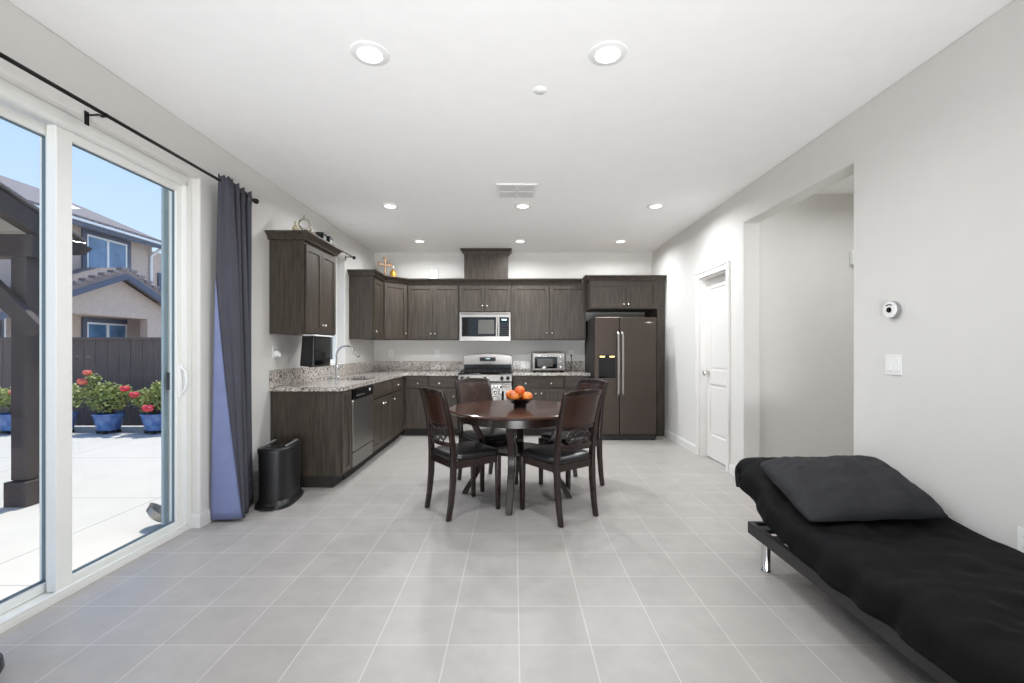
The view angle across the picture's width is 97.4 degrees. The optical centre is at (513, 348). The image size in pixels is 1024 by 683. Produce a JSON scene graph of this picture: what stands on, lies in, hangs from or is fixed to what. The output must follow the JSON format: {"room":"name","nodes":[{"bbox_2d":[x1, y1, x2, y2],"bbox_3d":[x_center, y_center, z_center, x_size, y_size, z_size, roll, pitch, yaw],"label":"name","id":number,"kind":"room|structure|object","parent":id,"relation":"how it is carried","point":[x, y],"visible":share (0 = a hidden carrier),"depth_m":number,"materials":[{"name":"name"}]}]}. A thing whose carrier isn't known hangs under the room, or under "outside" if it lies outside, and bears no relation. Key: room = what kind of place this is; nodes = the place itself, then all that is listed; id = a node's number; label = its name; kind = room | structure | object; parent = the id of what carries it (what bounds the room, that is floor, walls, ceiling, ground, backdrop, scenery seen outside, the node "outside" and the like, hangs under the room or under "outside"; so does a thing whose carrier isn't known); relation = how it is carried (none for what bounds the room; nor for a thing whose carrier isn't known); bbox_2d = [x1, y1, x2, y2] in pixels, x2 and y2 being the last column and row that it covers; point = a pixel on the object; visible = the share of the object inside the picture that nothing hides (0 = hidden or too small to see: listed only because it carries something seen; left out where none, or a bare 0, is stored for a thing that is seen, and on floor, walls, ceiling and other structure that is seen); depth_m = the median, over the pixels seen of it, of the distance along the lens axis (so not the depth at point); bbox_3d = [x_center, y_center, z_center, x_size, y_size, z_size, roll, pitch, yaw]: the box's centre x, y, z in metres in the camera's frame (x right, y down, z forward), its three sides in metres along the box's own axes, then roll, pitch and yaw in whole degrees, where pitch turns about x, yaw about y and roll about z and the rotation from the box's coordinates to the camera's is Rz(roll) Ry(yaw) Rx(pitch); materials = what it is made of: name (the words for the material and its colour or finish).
{"room":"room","nodes":[
{"label":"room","id":0,"kind":"room"},
{"bbox_2d":[0,426,161,599],"bbox_3d":[-14.000,1.440,5.000,52.000,0.200,50.000,0,0,0],"label":"ground","id":1,"kind":"structure","parent":0,"point":[116,476],"depth_m":3.93,"materials":[{"name":"concrete"}]},
{"bbox_2d":[0,386,10,433],"bbox_3d":[-8.076,0.955,7.195,0.694,0.768,0.431,0,0,0],"label":"rose","id":2,"kind":"object","parent":1,"relation":"on","point":[5,418],"visible":0.32,"depth_m":7.06,"materials":[{"name":"green plant"}]},
{"bbox_2d":[0,412,10,433],"bbox_3d":[-8.000,1.181,7.200,0.420,0.317,0.420,0,0,0],"label":"pot","id":3,"kind":"object","parent":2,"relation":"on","point":[5,418],"depth_m":7.05,"materials":[{"name":"blue ceramic"}]},
{"bbox_2d":[0,182,92,506],"bbox_3d":[-6.737,-0.243,3.330,5.526,3.164,2.060,0,0,0],"label":"patio cover","id":4,"kind":"object","parent":1,"relation":"on","point":[19,217],"visible":0.81,"depth_m":3.83,"materials":[{"name":"brown wood"}]},
{"bbox_2d":[72,411,79,431],"bbox_3d":[-7.240,1.181,7.200,0.420,0.317,0.420,0,0,0],"label":"pot","id":5,"kind":"object","parent":1,"relation":"on","point":[74,413],"depth_m":7.25,"materials":[{"name":"blue ceramic"}]},
{"bbox_2d":[72,383,85,431],"bbox_3d":[-7.245,0.941,7.206,0.641,0.796,0.465,0,0,0],"label":"rose","id":6,"kind":"object","parent":1,"relation":"on","point":[76,395],"visible":0.18,"depth_m":7.24,"materials":[{"name":"green plant"}]},
{"bbox_2d":[0,175,160,336],"bbox_3d":[-17.550,-2.460,12.750,10.900,7.600,22.500,0,0,0],"label":"house","id":7,"kind":"object","parent":1,"relation":"on","point":[116,285],"visible":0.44,"depth_m":14.66,"materials":[{"name":"beige paint"}]},
{"bbox_2d":[76,370,133,433],"bbox_3d":[-6.507,0.835,7.209,0.797,1.007,0.490,0,0,0],"label":"rose","id":8,"kind":"object","parent":1,"relation":"on","point":[110,420],"visible":0.93,"depth_m":7.12,"materials":[{"name":"green plant"}]},
{"bbox_2d":[91,411,125,433],"bbox_3d":[-6.480,1.181,7.200,0.420,0.317,0.420,0,0,0],"label":"pot","id":9,"kind":"object","parent":1,"relation":"on","point":[104,422],"depth_m":7.09,"materials":[{"name":"blue ceramic"}]},
{"bbox_2d":[119,380,160,433],"bbox_3d":[-5.717,0.918,7.159,0.933,0.841,0.556,0,0,0],"label":"rose","id":10,"kind":"object","parent":1,"relation":"on","point":[151,420],"visible":0.67,"depth_m":7.07,"materials":[{"name":"green plant"}]},
{"bbox_2d":[139,411,160,433],"bbox_3d":[-5.720,1.181,7.200,0.420,0.317,0.420,0,0,0],"label":"pot","id":11,"kind":"object","parent":1,"relation":"on","point":[151,420],"depth_m":7.06,"materials":[{"name":"blue ceramic"}]},
{"bbox_2d":[146,503,160,521],"bbox_3d":[-2.670,1.234,3.403,0.180,0.159,0.189,0,0,0],"label":"metal bowl","id":12,"kind":"object","parent":1,"relation":"on","point":[153,510],"visible":0.66,"depth_m":3.33,"materials":[{"name":"metal"}]},
{"bbox_2d":[0,337,332,425],"bbox_3d":[-12.204,0.570,7.815,19.592,1.539,0.190,0,0,0],"label":"wooden fence","id":13,"kind":"object","parent":1,"relation":"on","point":[135,362],"visible":0.13,"depth_m":7.75,"materials":[{"name":"grey wood"}]},
{"bbox_2d":[0,0,373,513],"bbox_3d":[-2.291,-0.135,2.270,0.150,2.790,9.740,0,0,0],"label":"wall","id":14,"kind":"structure","parent":0,"point":[23,39],"depth_m":3.19,"materials":[{"name":"paint"}]},
{"bbox_2d":[0,78,191,633],"bbox_3d":[-2.332,0.031,2.250,0.176,2.458,1.836,0,0,0],"label":"door","id":15,"kind":"structure","parent":14,"relation":"in","point":[57,131],"depth_m":2.31,"materials":[{"name":"white plastic"}]},
{"bbox_2d":[0,52,258,203],"bbox_3d":[-2.156,-1.198,2.311,0.116,0.077,2.822,0,0,0],"label":"curtain rod","id":16,"kind":"object","parent":14,"relation":"attached to","point":[3,56],"visible":0.86,"depth_m":2.33,"materials":[{"name":"black metal"}]},
{"bbox_2d":[211,173,252,519],"bbox_3d":[-2.086,-0.014,3.445,0.224,2.505,0.430,0,0,0],"label":"curtain","id":17,"kind":"object","parent":16,"relation":"hanging from","point":[231,449],"visible":1,"depth_m":3.28,"materials":[{"name":"blue fabric"}]},
{"bbox_2d":[191,483,258,528],"bbox_3d":[-2.236,1.210,0.740,0.069,0.099,6.680,0,0,0],"label":"baseboard","id":18,"kind":"structure","parent":14,"relation":"attached to","point":[198,521],"depth_m":3.19,"materials":[{"name":"white wood"}]},
{"bbox_2d":[272,346,276,357],"bbox_3d":[-2.212,0.025,4.160,0.006,0.114,0.072,0,0,0],"label":"wall outlet","id":19,"kind":"object","parent":14,"relation":"attached to","point":[274,348],"visible":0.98,"depth_m":4.14,"materials":[{"name":"white plastic"}]},
{"bbox_2d":[274,351,280,356],"bbox_3d":[-2.182,0.045,4.160,0.052,0.050,0.040,0,0,0],"label":"plug adapter","id":20,"kind":"object","parent":19,"relation":"attached to","point":[276,353],"visible":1,"depth_m":4.14,"materials":[{"name":"white plastic"}]},
{"bbox_2d":[269,240,335,335],"bbox_3d":[-2.031,-0.596,4.415,0.362,0.916,0.690,0,0,0],"label":"upper cabinet","id":21,"kind":"object","parent":14,"relation":"attached to","point":[302,275],"visible":0.96,"depth_m":4.07,"materials":[{"name":"brown wood"}]},
{"bbox_2d":[292,221,299,229],"bbox_3d":[-2.019,-1.120,4.169,0.072,0.130,0.074,0,0,0],"label":"figurine","id":22,"kind":"object","parent":21,"relation":"on","point":[295,226],"visible":0.63,"depth_m":4.15,"materials":[{"name":"beige ceramic"}]},
{"bbox_2d":[298,215,310,229],"bbox_3d":[-1.985,-1.162,4.260,0.099,0.215,0.099,0,0,-38],"label":"ornament","id":23,"kind":"object","parent":21,"relation":"on","point":[304,216],"visible":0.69,"depth_m":4.25,"materials":[{"name":"white ceramic"}]},
{"bbox_2d":[265,230,343,255],"bbox_3d":[-2.022,-1.022,4.415,0.387,0.070,0.835,0,0,0],"label":"crown molding","id":24,"kind":"structure","parent":21,"relation":"attached to","point":[306,235],"depth_m":4.06,"materials":[{"name":"brown wood"}]},
{"bbox_2d":[300,334,331,366],"bbox_3d":[-1.952,0.018,4.450,0.144,0.310,0.400,0,0,0],"label":"screen","id":25,"kind":"object","parent":21,"relation":"attached to","point":[315,349],"visible":1,"depth_m":4.28,"materials":[{"name":"black plastic"}]},
{"bbox_2d":[316,232,326,240],"bbox_3d":[-1.935,-1.105,4.485,0.108,0.100,0.108,0,0,-6],"label":"decorative box","id":26,"kind":"object","parent":21,"relation":"on","point":[323,235],"visible":0.44,"depth_m":4.44,"materials":[{"name":"black plastic"}]},
{"bbox_2d":[327,236,332,243],"bbox_3d":[-1.935,-1.105,4.640,0.108,0.100,0.108,0,0,-6],"label":"decorative box","id":27,"kind":"object","parent":21,"relation":"on","point":[329,238],"visible":0.38,"depth_m":4.61,"materials":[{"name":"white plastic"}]},
{"bbox_2d":[330,256,337,363],"bbox_3d":[-2.335,-0.507,5.380,0.050,1.381,1.036,0,0,0],"label":"window","id":28,"kind":"structure","parent":14,"relation":"in","point":[335,337],"depth_m":5.86,"materials":[{"name":"white plastic"}]},
{"bbox_2d":[343,252,355,259],"bbox_3d":[-2.155,-1.200,5.381,0.118,0.064,1.202,0,0,0],"label":"curtain rod","id":29,"kind":"object","parent":14,"relation":"attached to","point":[353,257],"visible":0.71,"depth_m":5.90,"materials":[{"name":"black metal"}]},
{"bbox_2d":[349,275,381,338],"bbox_3d":[-2.031,-0.596,6.255,0.362,0.916,0.430,0,0,0],"label":"upper cabinet","id":30,"kind":"object","parent":14,"relation":"attached to","point":[365,291],"visible":0.98,"depth_m":6.04,"materials":[{"name":"brown wood"}]},
{"bbox_2d":[362,280,407,339],"bbox_3d":[-1.910,-0.596,6.806,0.608,0.916,0.663,0,0,0],"label":"upper cabinet","id":31,"kind":"object","parent":14,"relation":"attached to","point":[394,294],"visible":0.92,"depth_m":6.62,"materials":[{"name":"brown wood"}]},
{"bbox_2d":[378,257,391,274],"bbox_3d":[-1.880,-1.198,6.560,0.226,0.288,0.040,0,0,-43],"label":"wall cross","id":32,"kind":"object","parent":31,"relation":"on","point":[384,258],"visible":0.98,"depth_m":6.56,"materials":[{"name":"beige wood"}]},
{"bbox_2d":[390,266,395,276],"bbox_3d":[-1.800,-1.147,6.700,0.090,0.185,0.089,0,0,0],"label":"brass bell","id":33,"kind":"object","parent":31,"relation":"on","point":[392,272],"visible":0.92,"depth_m":6.67,"materials":[{"name":"gold metal"}]},
{"bbox_2d":[0,428,938,682],"bbox_3d":[0.817,1.320,2.270,6.366,0.120,10.040,0,0,0],"label":"floor","id":34,"kind":"structure","parent":0,"point":[356,580],"depth_m":2.29,"materials":[{"name":"tile"}]},
{"bbox_2d":[0,652,4,673],"bbox_3d":[-2.045,1.214,1.655,0.230,0.091,0.230,0,0,0],"label":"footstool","id":35,"kind":"object","parent":34,"relation":"on","point":[2,663],"visible":1,"depth_m":1.72,"materials":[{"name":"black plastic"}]},
{"bbox_2d":[254,439,303,510],"bbox_3d":[-1.944,1.017,3.735,0.294,0.484,0.515,0,0,-7],"label":"trash can","id":36,"kind":"object","parent":34,"relation":"on","point":[278,460],"visible":1,"depth_m":3.56,"materials":[{"name":"black plastic"}]},
{"bbox_2d":[270,390,353,487],"bbox_3d":[-1.869,0.822,4.201,0.689,0.875,0.222,0,0,0],"label":"base cabinet","id":37,"kind":"object","parent":34,"relation":"on","point":[321,420],"visible":0.93,"depth_m":4.09,"materials":[{"name":"brown wood"}]},
{"bbox_2d":[269,361,462,390],"bbox_3d":[-1.510,0.287,5.604,1.408,0.191,3.068,0,0,0],"label":"countertop","id":38,"kind":"structure","parent":37,"relation":"on","point":[303,378],"depth_m":5.49,"materials":[{"name":"stone"}]},
{"bbox_2d":[334,345,359,377],"bbox_3d":[-1.970,0.149,5.338,0.305,0.392,0.113,0,0,0],"label":"faucet","id":39,"kind":"object","parent":38,"relation":"on","point":[339,348],"visible":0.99,"depth_m":5.30,"materials":[{"name":"silver metal"}]},
{"bbox_2d":[342,385,372,479],"bbox_3d":[-1.847,0.824,4.633,0.617,0.871,0.620,0,0,0],"label":"dishwasher","id":40,"kind":"object","parent":34,"relation":"on","point":[362,407],"visible":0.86,"depth_m":4.57,"materials":[{"name":"grey metal"}]},
{"bbox_2d":[352,376,403,446],"bbox_3d":[-1.868,0.822,6.092,0.692,0.875,0.720,0,0,0],"label":"base cabinet","id":41,"kind":"object","parent":34,"relation":"on","point":[397,393],"visible":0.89,"depth_m":6.04,"materials":[{"name":"brown wood"}]},
{"bbox_2d":[365,380,391,462],"bbox_3d":[-1.869,0.822,5.343,0.689,0.875,0.775,0,0,0],"label":"base cabinet","id":42,"kind":"object","parent":34,"relation":"on","point":[382,398],"visible":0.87,"depth_m":5.31,"materials":[{"name":"brown wood"}]},
{"bbox_2d":[405,376,428,434],"bbox_3d":[-1.403,0.822,6.788,0.335,0.875,0.700,0,0,0],"label":"base cabinet","id":43,"kind":"object","parent":34,"relation":"on","point":[415,419],"visible":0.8,"depth_m":6.48,"materials":[{"name":"brown wood"}]},
{"bbox_2d":[429,376,457,434],"bbox_3d":[-1.020,0.822,6.788,0.425,0.875,0.700,0,0,0],"label":"base cabinet","id":44,"kind":"object","parent":34,"relation":"on","point":[446,384],"visible":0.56,"depth_m":6.47,"materials":[{"name":"brown wood"}]},
{"bbox_2d":[419,387,500,521],"bbox_3d":[-0.442,0.774,3.538,0.551,0.969,0.414,0,0,-36],"label":"dining chair","id":45,"kind":"object","parent":34,"relation":"on","point":[471,454],"visible":1,"depth_m":3.42,"materials":[{"name":"brown wood"}]},
{"bbox_2d":[458,354,511,431],"bbox_3d":[-0.412,0.667,6.729,0.764,1.184,0.783,0,0,0],"label":"gas range","id":46,"kind":"object","parent":34,"relation":"on","point":[497,368],"visible":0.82,"depth_m":6.82,"materials":[{"name":"metal"}]},
{"bbox_2d":[458,371,511,373],"bbox_3d":[-0.412,0.355,6.740,0.764,0.018,0.640,0,0,0],"label":"cooktop","id":47,"kind":"object","parent":46,"relation":"in","point":[461,372],"depth_m":6.48,"materials":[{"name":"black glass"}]},
{"bbox_2d":[490,385,501,399],"bbox_3d":[-0.270,0.632,6.347,0.191,0.256,0.062,0,0,0],"label":"dish towel","id":48,"kind":"object","parent":46,"relation":"hanging from","point":[496,390],"visible":0.7,"depth_m":6.33,"materials":[{"name":"white fabric"}]},
{"bbox_2d":[454,378,518,491],"bbox_3d":[-0.280,0.774,4.289,0.414,0.969,0.551,0,0,-36],"label":"dining chair","id":49,"kind":"object","parent":34,"relation":"on","point":[468,390],"visible":0.43,"depth_m":4.33,"materials":[{"name":"brown wood"}]},
{"bbox_2d":[449,400,571,515],"bbox_3d":[0.020,0.880,3.870,1.160,0.758,1.160,0,0,0],"label":"dining table","id":50,"kind":"object","parent":34,"relation":"on","point":[494,413],"visible":0.66,"depth_m":3.56,"materials":[{"name":"brown wood"}]},
{"bbox_2d":[490,442,541,456],"bbox_3d":[0.020,0.861,3.870,0.500,0.029,0.500,0,0,0],"label":"shelf","id":51,"kind":"object","parent":50,"relation":"attached to","point":[520,446],"depth_m":3.91,"materials":[{"name":"brown wood"}]},
{"bbox_2d":[507,398,532,407],"bbox_3d":[0.052,0.463,3.900,0.236,0.076,0.236,0,0,0],"label":"fruit bowl","id":52,"kind":"object","parent":50,"relation":"on","point":[519,403],"visible":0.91,"depth_m":3.83,"materials":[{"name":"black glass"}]},
{"bbox_2d":[506,390,514,398],"bbox_3d":[-0.026,0.399,3.946,0.091,0.088,0.090,0,0,16],"label":"peach","id":53,"kind":"object","parent":52,"relation":"on","point":[509,391],"visible":0.46,"depth_m":3.92,"materials":[{"name":"orange food"}]},
{"bbox_2d":[509,392,519,398],"bbox_3d":[0.003,0.407,3.858,0.091,0.087,0.091,0,0,8],"label":"orange","id":54,"kind":"object","parent":52,"relation":"in","point":[513,395],"visible":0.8,"depth_m":3.82,"materials":[{"name":"orange food"}]},
{"bbox_2d":[522,391,532,398],"bbox_3d":[0.114,0.406,3.869,0.091,0.088,0.090,0,0,-36],"label":"orange","id":55,"kind":"object","parent":52,"relation":"on","point":[526,395],"visible":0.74,"depth_m":3.84,"materials":[{"name":"orange food"}]},
{"bbox_2d":[513,376,563,434],"bbox_3d":[0.352,0.822,6.788,0.740,0.875,0.700,0,0,0],"label":"base cabinet","id":56,"kind":"object","parent":34,"relation":"on","point":[542,388],"visible":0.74,"depth_m":6.47,"materials":[{"name":"brown wood"}]},
{"bbox_2d":[513,361,590,375],"bbox_3d":[0.540,0.287,6.801,1.120,0.191,0.673,0,0,0],"label":"countertop","id":57,"kind":"structure","parent":56,"relation":"on","point":[520,368],"depth_m":6.92,"materials":[{"name":"stone"}]},
{"bbox_2d":[531,353,565,371],"bbox_3d":[0.520,0.203,6.858,0.510,0.284,0.384,0,0,0],"label":"toaster oven","id":58,"kind":"object","parent":57,"relation":"on","point":[539,361],"visible":0.98,"depth_m":6.71,"materials":[{"name":"metal"}]},
{"bbox_2d":[519,389,603,527],"bbox_3d":[0.368,0.774,3.430,0.414,0.969,0.551,0,0,-37],"label":"dining chair","id":59,"kind":"object","parent":34,"relation":"on","point":[579,409],"visible":1,"depth_m":3.29,"materials":[{"name":"brown wood"}]},
{"bbox_2d":[538,379,608,490],"bbox_3d":[0.567,0.774,4.192,0.551,0.969,0.414,0,0,-36],"label":"dining chair","id":60,"kind":"object","parent":34,"relation":"on","point":[582,384],"visible":0.36,"depth_m":4.13,"materials":[{"name":"brown wood"}]},
{"bbox_2d":[564,376,588,431],"bbox_3d":[0.905,0.822,6.788,0.362,0.875,0.700,0,0,0],"label":"base cabinet","id":61,"kind":"object","parent":34,"relation":"on","point":[570,382],"visible":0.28,"depth_m":6.47,"materials":[{"name":"brown wood"}]},
{"bbox_2d":[585,317,656,439],"bbox_3d":[1.541,0.409,6.614,0.854,1.698,0.973,0,0,0],"label":"refrigerator","id":62,"kind":"object","parent":34,"relation":"on","point":[621,352],"visible":0.89,"depth_m":6.20,"materials":[{"name":"metal"}]},
{"bbox_2d":[586,281,664,435],"bbox_3d":[1.633,0.102,6.785,1.085,2.312,0.670,0,0,0],"label":"tall cabinet","id":63,"kind":"object","parent":34,"relation":"on","point":[648,297],"visible":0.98,"depth_m":6.50,"materials":[{"name":"brown wood"}]},
{"bbox_2d":[748,521,958,682],"bbox_3d":[1.768,0.983,1.698,0.765,0.553,2.156,0,0,0],"label":"daybed","id":64,"kind":"object","parent":34,"relation":"on","point":[759,530],"visible":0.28,"depth_m":1.95,"materials":[{"name":"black metal"}]},
{"bbox_2d":[735,455,1023,682],"bbox_3d":[1.752,0.839,1.760,0.818,0.361,2.204,0,0,0],"label":"mattress","id":65,"kind":"object","parent":64,"relation":"on","point":[953,593],"visible":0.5,"depth_m":1.75,"materials":[{"name":"black fabric"}]},
{"bbox_2d":[758,455,948,521],"bbox_3d":[1.755,0.713,2.385,0.702,0.241,0.449,0,0,-1],"label":"pillow","id":66,"kind":"object","parent":65,"relation":"on","point":[843,487],"visible":1,"depth_m":2.25,"materials":[{"name":"grey fabric"}]},
{"bbox_2d":[7,0,1013,252],"bbox_3d":[0.817,-1.590,2.270,6.366,0.120,10.040,0,0,0],"label":"ceiling","id":67,"kind":"structure","parent":0,"point":[705,98],"depth_m":2.67,"materials":[{"name":"paint"}]},
{"bbox_2d":[350,41,388,65],"bbox_3d":[-0.746,-1.525,2.330,0.196,0.010,0.196,0,0,0],"label":"recessed light","id":68,"kind":"object","parent":67,"relation":"in","point":[370,53],"visible":1,"depth_m":2.32,"materials":[{"name":"white plastic"}]},
{"bbox_2d":[381,203,398,208],"bbox_3d":[-1.325,-1.525,4.810,0.196,0.010,0.196,0,0,0],"label":"recessed light","id":69,"kind":"object","parent":67,"relation":"in","point":[384,205],"visible":1,"depth_m":4.80,"materials":[{"name":"white plastic"}]},
{"bbox_2d":[413,239,426,242],"bbox_3d":[-1.337,-1.525,6.380,0.196,0.010,0.196,0,0,0],"label":"recessed light","id":70,"kind":"object","parent":67,"relation":"in","point":[417,240],"visible":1,"depth_m":6.38,"materials":[{"name":"white plastic"}]},
{"bbox_2d":[496,184,536,198],"bbox_3d":[0.024,-1.524,4.350,0.380,0.012,0.380,0,0,0],"label":"ceiling vent","id":71,"kind":"object","parent":67,"relation":"in","point":[504,191],"visible":1,"depth_m":4.34,"materials":[{"name":"white plastic"}]},
{"bbox_2d":[513,239,526,242],"bbox_3d":[0.085,-1.525,6.380,0.196,0.010,0.196,0,0,0],"label":"recessed light","id":72,"kind":"object","parent":67,"relation":"in","point":[518,240],"visible":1,"depth_m":6.38,"materials":[{"name":"white plastic"}]},
{"bbox_2d":[514,203,531,208],"bbox_3d":[0.096,-1.525,4.810,0.196,0.010,0.196,0,0,0],"label":"recessed light","id":73,"kind":"object","parent":67,"relation":"in","point":[519,205],"visible":1,"depth_m":4.79,"materials":[{"name":"white plastic"}]},
{"bbox_2d":[533,86,545,94],"bbox_3d":[0.153,-1.523,2.656,0.076,0.012,0.076,0,0,0],"label":"sprinkler cover","id":74,"kind":"object","parent":67,"relation":"attached to","point":[539,90],"visible":1,"depth_m":2.64,"materials":[{"name":"white plastic"}]},
{"bbox_2d":[589,41,626,65],"bbox_3d":[0.485,-1.525,2.330,0.196,0.010,0.196,0,0,0],"label":"recessed light","id":75,"kind":"object","parent":67,"relation":"in","point":[607,53],"visible":1,"depth_m":2.32,"materials":[{"name":"white plastic"}]},
{"bbox_2d":[613,239,627,242],"bbox_3d":[1.510,-1.525,6.380,0.196,0.010,0.196,0,0,0],"label":"recessed light","id":76,"kind":"object","parent":67,"relation":"in","point":[620,240],"visible":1,"depth_m":6.38,"materials":[{"name":"white plastic"}]},
{"bbox_2d":[646,203,665,208],"bbox_3d":[1.518,-1.525,4.810,0.196,0.010,0.196,0,0,0],"label":"recessed light","id":77,"kind":"object","parent":67,"relation":"in","point":[654,205],"visible":1,"depth_m":4.80,"materials":[{"name":"white plastic"}]},
{"bbox_2d":[374,253,651,427],"bbox_3d":[-0.011,-0.135,7.215,4.709,2.790,0.150,0,0,0],"label":"wall","id":78,"kind":"structure","parent":0,"point":[406,265],"depth_m":7.14,"materials":[{"name":"paint"}]},
{"bbox_2d":[408,284,458,339],"bbox_3d":[-1.222,-0.596,6.941,0.772,0.916,0.362,0,0,0],"label":"upper cabinet","id":79,"kind":"object","parent":78,"relation":"attached to","point":[433,309],"visible":0.95,"depth_m":6.80,"materials":[{"name":"brown wood"}]},
{"bbox_2d":[459,284,510,311],"bbox_3d":[-0.441,-0.803,6.941,0.786,0.502,0.362,0,0,0],"label":"upper cabinet","id":80,"kind":"object","parent":78,"relation":"attached to","point":[472,297],"visible":0.95,"depth_m":6.80,"materials":[{"name":"brown wood"}]},
{"bbox_2d":[459,312,510,341],"bbox_3d":[-0.435,-0.334,6.916,0.768,0.432,0.437,0,0,0],"label":"microwave","id":81,"kind":"object","parent":80,"relation":"attached to","point":[473,326],"visible":1,"depth_m":6.74,"materials":[{"name":"metal"}]},
{"bbox_2d":[460,248,511,277],"bbox_3d":[-0.428,-1.299,6.979,0.786,0.458,0.313,0,0,0],"label":"chase","id":82,"kind":"object","parent":80,"relation":"on","point":[478,262],"visible":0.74,"depth_m":6.88,"materials":[{"name":"brown wood"}]},
{"bbox_2d":[511,279,585,339],"bbox_3d":[0.520,-0.596,6.941,1.132,0.916,0.362,0,0,0],"label":"upper cabinet","id":83,"kind":"object","parent":78,"relation":"attached to","point":[538,311],"visible":0.99,"depth_m":6.80,"materials":[{"name":"brown wood"}]},
{"bbox_2d":[347,269,665,283],"bbox_3d":[-0.018,-1.022,6.388,4.393,0.070,0.841,0,0,0],"label":"crown molding","id":84,"kind":"structure","parent":83,"relation":"attached to","point":[374,272],"depth_m":6.74,"materials":[{"name":"brown wood"}]},
{"bbox_2d":[513,361,583,370],"bbox_3d":[0.540,0.269,7.128,1.120,0.154,0.020,0,0,0],"label":"backsplash","id":85,"kind":"structure","parent":78,"relation":"attached to","point":[517,365],"depth_m":7.12,"materials":[{"name":"stone"}]},
{"bbox_2d":[760,194,853,456],"bbox_3d":[3.122,-0.135,4.525,1.557,2.790,0.150,0,0,0],"label":"wall","id":86,"kind":"structure","parent":0,"point":[807,274],"depth_m":4.45,"materials":[{"name":"paint"}]},
{"bbox_2d":[850,250,853,264],"bbox_3d":[3.385,-0.900,4.426,0.140,0.140,0.046,0,0,0],"label":"door chime","id":87,"kind":"object","parent":86,"relation":"attached to","point":[851,251],"visible":0.3,"depth_m":4.42,"materials":[{"name":"white plastic"}]},
{"bbox_2d":[652,0,1023,549],"bbox_3d":[2.265,-0.135,2.270,0.156,2.790,9.740,0,0,0],"label":"wall","id":88,"kind":"structure","parent":0,"point":[935,159],"depth_m":2.38,"materials":[{"name":"paint"}]},
{"bbox_2d":[664,429,734,476],"bbox_3d":[2.258,1.210,1.950,0.170,0.099,9.100,0,0,0],"label":"baseboard","id":89,"kind":"structure","parent":88,"relation":"attached to","point":[684,443],"depth_m":5.76,"materials":[{"name":"white wood"}]},
{"bbox_2d":[695,261,729,472],"bbox_3d":[2.253,0.182,4.960,0.179,2.154,0.824,0,0,0],"label":"door","id":90,"kind":"structure","parent":88,"relation":"in","point":[714,288],"depth_m":5.09,"materials":[{"name":"white wood"}]},
{"bbox_2d":[883,301,900,317],"bbox_3d":[2.168,-0.226,2.585,0.036,0.100,0.100,0,0,0],"label":"thermostat","id":91,"kind":"object","parent":88,"relation":"attached to","point":[891,309],"visible":1,"depth_m":2.57,"materials":[{"name":"grey plastic"}]},
{"bbox_2d":[885,355,901,375],"bbox_3d":[2.180,0.092,2.590,0.011,0.116,0.116,0,0,0],"label":"light switch","id":92,"kind":"object","parent":88,"relation":"attached to","point":[893,363],"visible":1,"depth_m":2.58,"materials":[{"name":"white plastic"}]},
{"bbox_2d":[1017,526,1023,552],"bbox_3d":[2.183,0.825,1.915,0.006,0.114,0.072,0,0,0],"label":"wall outlet","id":93,"kind":"object","parent":88,"relation":"attached to","point":[1020,531],"visible":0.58,"depth_m":1.94,"materials":[{"name":"white plastic"}]},
{"bbox_3d":[0.061,0.403,3.959,0.092,0.086,0.092,-14,17,-21],"label":"apple","id":94,"kind":"object","parent":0,"visible":0},
{"bbox_2d":[514,385,524,395],"bbox_3d":[0.050,0.359,3.902,0.091,0.089,0.090,0,0,-42],"label":"orange","id":95,"kind":"object","parent":94,"relation":"on","point":[520,390],"visible":0.84,"depth_m":3.87,"materials":[{"name":"orange food"}]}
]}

